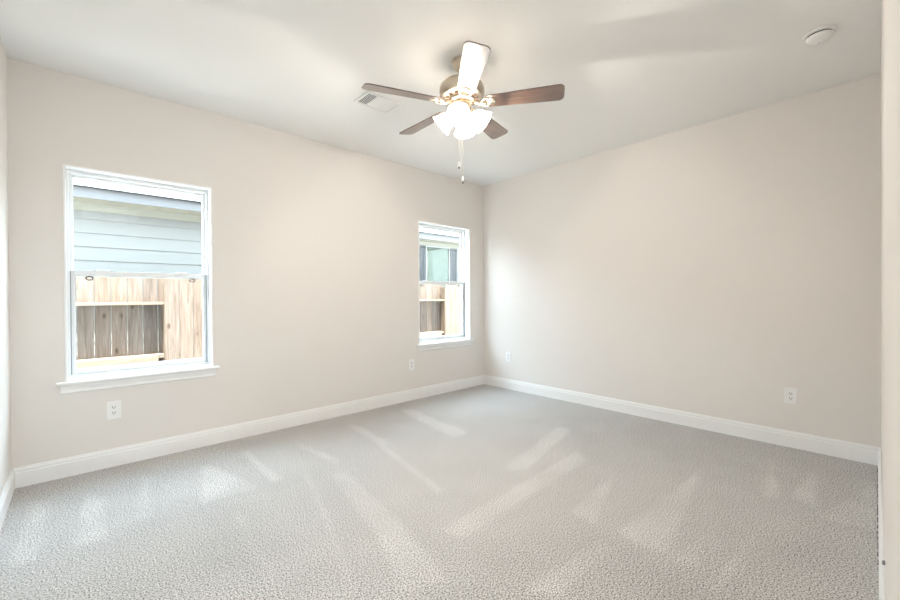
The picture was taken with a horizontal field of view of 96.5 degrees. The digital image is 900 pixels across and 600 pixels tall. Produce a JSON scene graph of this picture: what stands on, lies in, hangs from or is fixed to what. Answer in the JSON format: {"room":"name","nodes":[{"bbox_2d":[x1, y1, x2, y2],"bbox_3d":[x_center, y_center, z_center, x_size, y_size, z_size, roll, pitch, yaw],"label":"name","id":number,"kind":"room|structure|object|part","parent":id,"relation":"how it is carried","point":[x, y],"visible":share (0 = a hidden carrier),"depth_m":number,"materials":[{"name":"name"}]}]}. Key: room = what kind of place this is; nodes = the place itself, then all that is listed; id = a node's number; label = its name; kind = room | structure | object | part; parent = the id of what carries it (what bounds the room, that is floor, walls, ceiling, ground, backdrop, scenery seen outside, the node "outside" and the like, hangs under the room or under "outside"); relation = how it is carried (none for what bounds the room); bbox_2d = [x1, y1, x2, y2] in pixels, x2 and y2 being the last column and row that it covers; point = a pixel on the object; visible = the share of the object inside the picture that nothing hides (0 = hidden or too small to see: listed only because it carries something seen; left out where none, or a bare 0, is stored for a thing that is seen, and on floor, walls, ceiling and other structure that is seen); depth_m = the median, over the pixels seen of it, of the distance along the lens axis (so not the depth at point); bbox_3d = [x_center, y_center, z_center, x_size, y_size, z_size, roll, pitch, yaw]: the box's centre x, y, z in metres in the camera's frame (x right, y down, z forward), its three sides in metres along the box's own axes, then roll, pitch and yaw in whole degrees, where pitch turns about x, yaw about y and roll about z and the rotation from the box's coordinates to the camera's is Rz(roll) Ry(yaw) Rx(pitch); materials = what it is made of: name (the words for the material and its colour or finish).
{"room":"empty bedroom","nodes":[
{"label":"empty bedroom","id":0,"kind":"room"},
{"bbox_2d":[0,37,11,495],"bbox_3d":[-0.415,-0.146,-0.146,0.150,2.790,7.200,-1,0,-43],"label":"wall","id":1,"kind":"structure","parent":0,"point":[5,376],"depth_m":2.39,"materials":[{"name":"white paint"}]},
{"bbox_2d":[0,469,14,530],"bbox_3d":[-1.532,1.136,1.203,0.014,0.128,3.700,-1,0,-43],"label":"baseboard","id":2,"kind":"structure","parent":1,"relation":"attached to","point":[7,493],"depth_m":2.29,"materials":[{"name":"white paint"}]},
{"bbox_2d":[7,57,483,467],"bbox_3d":[-1.280,-0.162,4.069,4.592,2.790,0.170,-1,0,-43],"label":"wall","id":3,"kind":"structure","parent":0,"point":[316,280],"depth_m":3.47,"materials":[{"name":"white paint"}]},
{"bbox_2d":[106,400,120,419],"bbox_3d":[-2.424,0.793,2.896,0.083,0.128,0.016,-1,0,-43],"label":"wall outlet","id":4,"kind":"object","parent":3,"relation":"attached to","point":[113,408],"visible":1,"depth_m":2.89,"materials":[{"name":"white plastic"}]},
{"bbox_2d":[56,164,219,393],"bbox_3d":[-2.336,-0.147,3.067,0.970,1.559,0.192,-1,0,-43],"label":"window","id":5,"kind":"structure","parent":3,"relation":"in","point":[100,381],"depth_m":3.00,"materials":[{"name":"white paint"}]},
{"bbox_3d":[-2.384,-0.531,3.121,0.832,0.718,0.028,-1,0,-43],"label":"sash","id":6,"kind":"part","parent":5,"relation":"part of","materials":[{"name":"white plastic"}]},
{"bbox_3d":[-2.307,0.563,3.045,0.970,0.022,0.122,-1,0,-43],"label":"sill","id":7,"kind":"part","parent":5,"relation":"part of","materials":[{"name":"white paint"}]},
{"bbox_3d":[-2.358,0.150,3.101,0.824,0.739,0.028,-1,0,-43],"label":"sash","id":8,"kind":"part","parent":5,"relation":"part of","materials":[{"name":"white plastic"}]},
{"bbox_2d":[12,375,483,487],"bbox_3d":[-1.154,1.118,4.059,4.442,0.128,0.014,-1,0,-43],"label":"baseboard","id":9,"kind":"structure","parent":3,"relation":"attached to","point":[37,473],"depth_m":3.28,"materials":[{"name":"white paint"}]},
{"bbox_2d":[409,359,413,370],"bbox_3d":[-0.453,0.760,4.714,0.083,0.128,0.016,-1,0,-43],"label":"wall outlet","id":10,"kind":"object","parent":3,"relation":"attached to","point":[411,361],"visible":1,"depth_m":4.71,"materials":[{"name":"white plastic"}]},
{"bbox_2d":[416,220,473,350],"bbox_3d":[-0.099,-0.173,5.130,0.958,1.559,0.192,-1,0,-43],"label":"window","id":11,"kind":"structure","parent":3,"relation":"in","point":[464,339],"depth_m":5.36,"materials":[{"name":"white paint"}]},
{"bbox_3d":[-0.147,-0.557,5.184,0.820,0.718,0.028,-1,0,-43],"label":"sash","id":12,"kind":"part","parent":11,"relation":"part of","materials":[{"name":"white plastic"}]},
{"bbox_3d":[-0.121,0.124,5.164,0.812,0.739,0.028,-1,0,-43],"label":"sash","id":13,"kind":"part","parent":11,"relation":"part of","materials":[{"name":"white plastic"}]},
{"bbox_3d":[-0.070,0.537,5.108,0.958,0.022,0.122,-1,0,-43],"label":"sill","id":14,"kind":"part","parent":11,"relation":"part of","materials":[{"name":"white paint"}]},
{"bbox_2d":[0,384,878,599],"bbox_3d":[0.145,1.206,2.668,4.500,0.050,3.900,-1,0,-43],"label":"floor","id":15,"kind":"structure","parent":0,"point":[480,492],"depth_m":2.21,"materials":[{"name":"carpet"}]},
{"bbox_2d":[0,0,881,185],"bbox_3d":[1.206,-1.620,1.465,4.742,0.120,7.370,-1,0,-43],"label":"ceiling","id":16,"kind":"structure","parent":0,"point":[630,71],"depth_m":2.59,"materials":[{"name":"white paint"}]},
{"bbox_2d":[354,91,400,113],"bbox_3d":[-0.569,-1.552,3.163,0.300,0.011,0.212,-1,0,-43],"label":"ceiling vent","id":17,"kind":"object","parent":16,"relation":"in","point":[369,99],"visible":0.99,"depth_m":3.16,"materials":[{"name":"white metal"}]},
{"bbox_2d":[361,41,564,183],"bbox_3d":[0.047,-1.160,2.665,1.280,0.797,1.223,-1,0,-43],"label":"ceiling fan","id":18,"kind":"object","parent":16,"relation":"hanging from","point":[461,91],"visible":1,"depth_m":2.54,"materials":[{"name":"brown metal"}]},
{"bbox_3d":[-0.290,-1.271,2.469,0.492,0.007,0.142,-2,15,-24],"label":"blade","id":19,"kind":"part","parent":18,"relation":"part of","materials":[{"name":"brown wood"}]},
{"bbox_3d":[-0.188,-1.284,2.929,0.142,0.007,0.492,-19,13,-40],"label":"blade","id":20,"kind":"part","parent":18,"relation":"part of","materials":[{"name":"brown wood"}]},
{"bbox_3d":[-0.053,-1.161,2.650,0.136,0.141,0.140,-1,0,-43],"label":"lamp shade","id":21,"kind":"part","parent":18,"relation":"part of","materials":[{"name":"white glass"}]},
{"bbox_3d":[0.059,-1.161,2.498,0.140,0.141,0.136,-1,0,-43],"label":"lamp shade","id":22,"kind":"part","parent":18,"relation":"part of","materials":[{"name":"white glass"}]},
{"bbox_3d":[0.063,-1.190,2.535,0.057,0.058,0.053,-1,0,-43],"label":"bulb","id":23,"kind":"part","parent":18,"relation":"part of","materials":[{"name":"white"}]},
{"bbox_3d":[0.099,-1.163,2.761,0.140,0.141,0.136,-1,0,-43],"label":"lamp shade","id":24,"kind":"part","parent":18,"relation":"part of","materials":[{"name":"white glass"}]},
{"bbox_3d":[0.117,-1.273,2.230,0.142,0.007,0.492,12,0,-6],"label":"blade","id":25,"kind":"part","parent":18,"relation":"part of","materials":[{"name":"white wood"}]},
{"bbox_3d":[0.210,-1.163,2.609,0.136,0.141,0.140,-1,0,-43],"label":"lamp shade","id":26,"kind":"part","parent":18,"relation":"part of","materials":[{"name":"white glass"}]},
{"bbox_3d":[0.281,-1.294,2.974,0.142,0.007,0.492,-15,-6,30],"label":"blade","id":27,"kind":"part","parent":18,"relation":"part of","materials":[{"name":"brown wood"}]},
{"bbox_3d":[0.469,-1.287,2.542,0.492,0.007,0.142,-1,-12,12],"label":"blade","id":28,"kind":"part","parent":18,"relation":"part of","materials":[{"name":"brown wood"}]},
{"bbox_2d":[803,25,836,44],"bbox_3d":[2.177,-1.547,2.365,0.150,0.048,0.150,-1,0,-43],"label":"smoke detector","id":29,"kind":"object","parent":16,"relation":"attached to","point":[822,34],"visible":1,"depth_m":2.33,"materials":[{"name":"white plastic"}]},
{"bbox_2d":[483,74,880,446],"bbox_3d":[1.802,-0.184,4.224,0.150,2.790,4.120,-1,0,-43],"label":"wall","id":30,"kind":"structure","parent":0,"point":[715,268],"depth_m":3.53,"materials":[{"name":"white paint"}]},
{"bbox_2d":[506,352,510,361],"bbox_3d":[0.762,0.743,5.251,0.016,0.128,0.083,-1,0,-43],"label":"wall outlet","id":31,"kind":"object","parent":30,"relation":"attached to","point":[508,354],"visible":1,"depth_m":5.24,"materials":[{"name":"white plastic"}]},
{"bbox_2d":[484,375,879,465],"bbox_3d":[1.740,1.098,4.186,0.014,0.128,3.751,-1,0,-43],"label":"baseboard","id":32,"kind":"structure","parent":30,"relation":"attached to","point":[868,454],"depth_m":3.55,"materials":[{"name":"white paint"}]},
{"bbox_2d":[784,387,797,404],"bbox_3d":[2.687,0.756,3.165,0.016,0.128,0.083,-1,0,-43],"label":"wall outlet","id":33,"kind":"object","parent":30,"relation":"attached to","point":[790,394],"visible":1,"depth_m":3.16,"materials":[{"name":"white plastic"}]},
{"bbox_2d":[880,0,899,599],"bbox_3d":[1.804,-0.170,1.589,3.421,2.790,0.120,-1,0,-43],"label":"door frame","id":34,"kind":"structure","parent":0,"point":[890,18],"depth_m":0.84,"materials":[{"name":"white paint"}]},
{"bbox_2d":[877,468,878,564],"bbox_3d":[2.422,1.166,2.275,1.443,0.004,0.005,-1,0,-43],"label":"trim","id":35,"kind":"structure","parent":34,"relation":"attached to","point":[877,468],"depth_m":2.20,"materials":[{"name":"grey paint"}]},
{"bbox_2d":[878,447,884,599],"bbox_3d":[1.767,1.111,1.645,3.420,0.128,0.014,-1,0,-43],"label":"baseboard","id":36,"kind":"structure","parent":34,"relation":"attached to","point":[880,506],"depth_m":1.83,"materials":[{"name":"white paint"}]},
{"label":"outside","id":37,"kind":"structure","parent":0,"visible":0},
{"bbox_3d":[-3.365,1.725,8.266,26.000,0.200,8.830,-1,0,-43],"label":"ground","id":38,"kind":"structure","parent":37,"visible":0},
{"bbox_2d":[73,178,459,360],"bbox_3d":[-3.462,-0.655,8.341,22.000,4.826,3.990,-1,0,-43],"label":"neighbouring house","id":39,"kind":"structure","parent":38,"relation":"on","point":[117,227],"depth_m":5.52,"materials":[{"name":"grey"}]},
{"bbox_2d":[419,245,425,280],"bbox_3d":[-0.646,-0.733,8.852,0.245,0.952,0.032,-1,0,-43],"label":"shutter","id":40,"kind":"object","parent":39,"relation":"hanging from","point":[422,248],"depth_m":8.88,"materials":[{"name":"grey"}]},
{"bbox_2d":[427,248,447,286],"bbox_3d":[-0.283,-0.738,9.199,0.662,0.865,0.004,-1,0,-43],"label":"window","id":41,"kind":"structure","parent":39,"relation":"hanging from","point":[437,258],"depth_m":9.19,"materials":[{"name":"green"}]},
{"bbox_2d":[450,248,456,281],"bbox_3d":[0.077,-0.741,9.518,0.200,0.952,0.032,-1,0,-43],"label":"shutter","id":42,"kind":"object","parent":39,"relation":"hanging from","point":[453,251],"depth_m":9.51,"materials":[{"name":"grey"}]},
{"bbox_3d":[0.196,0.094,9.624,0.065,2.700,0.038,-1,0,-43],"label":"corner trim","id":43,"kind":"part","parent":39,"relation":"part of","materials":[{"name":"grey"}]},
{"bbox_2d":[73,276,460,377],"bbox_3d":[-0.913,0.660,6.906,10.910,1.911,0.186,-1,0,-43],"label":"wooden fence","id":44,"kind":"object","parent":38,"relation":"on","point":[178,313],"visible":0.24,"depth_m":4.62,"materials":[{"name":"brown wood"}]},
{"bbox_3d":[-4.145,0.662,4.042,2.209,1.841,0.016,-1,0,-43],"label":"board panel","id":45,"kind":"part","parent":44,"relation":"part of","materials":[{"name":"wood"}]},
{"bbox_3d":[-4.106,0.653,3.981,2.078,0.038,0.124,-1,0,-43],"label":"rail","id":46,"kind":"part","parent":44,"relation":"part of","materials":[{"name":"beige wood"}]},
{"bbox_3d":[-4.100,0.046,3.967,2.078,0.032,0.154,-1,0,-43],"label":"rail","id":47,"kind":"part","parent":44,"relation":"part of","materials":[{"name":"beige wood"}]},
{"bbox_3d":[-3.290,0.718,4.694,0.085,1.850,0.115,-1,0,-43],"label":"post","id":48,"kind":"part","parent":44,"relation":"part of","materials":[{"name":"brown wood"}]},
{"bbox_3d":[-2.453,0.644,5.371,2.228,1.840,0.016,-1,0,-43],"label":"board panel","id":49,"kind":"part","parent":44,"relation":"part of","materials":[{"name":"beige wood"}]},
{"bbox_3d":[-0.962,0.625,6.977,2.209,1.841,0.016,-1,0,-43],"label":"board panel","id":50,"kind":"part","parent":44,"relation":"part of","materials":[{"name":"wood"}]},
{"bbox_3d":[-0.917,0.009,6.902,2.078,0.032,0.154,-1,0,-43],"label":"rail","id":51,"kind":"part","parent":44,"relation":"part of","materials":[{"name":"beige wood"}]},
{"bbox_3d":[-0.107,0.681,7.629,0.085,1.850,0.115,-1,0,-43],"label":"post","id":52,"kind":"part","parent":44,"relation":"part of","materials":[{"name":"brown wood"}]},
{"bbox_3d":[0.730,0.607,8.306,2.228,1.840,0.016,-1,0,-43],"label":"board panel","id":53,"kind":"part","parent":44,"relation":"part of","materials":[{"name":"beige wood"}]}
]}

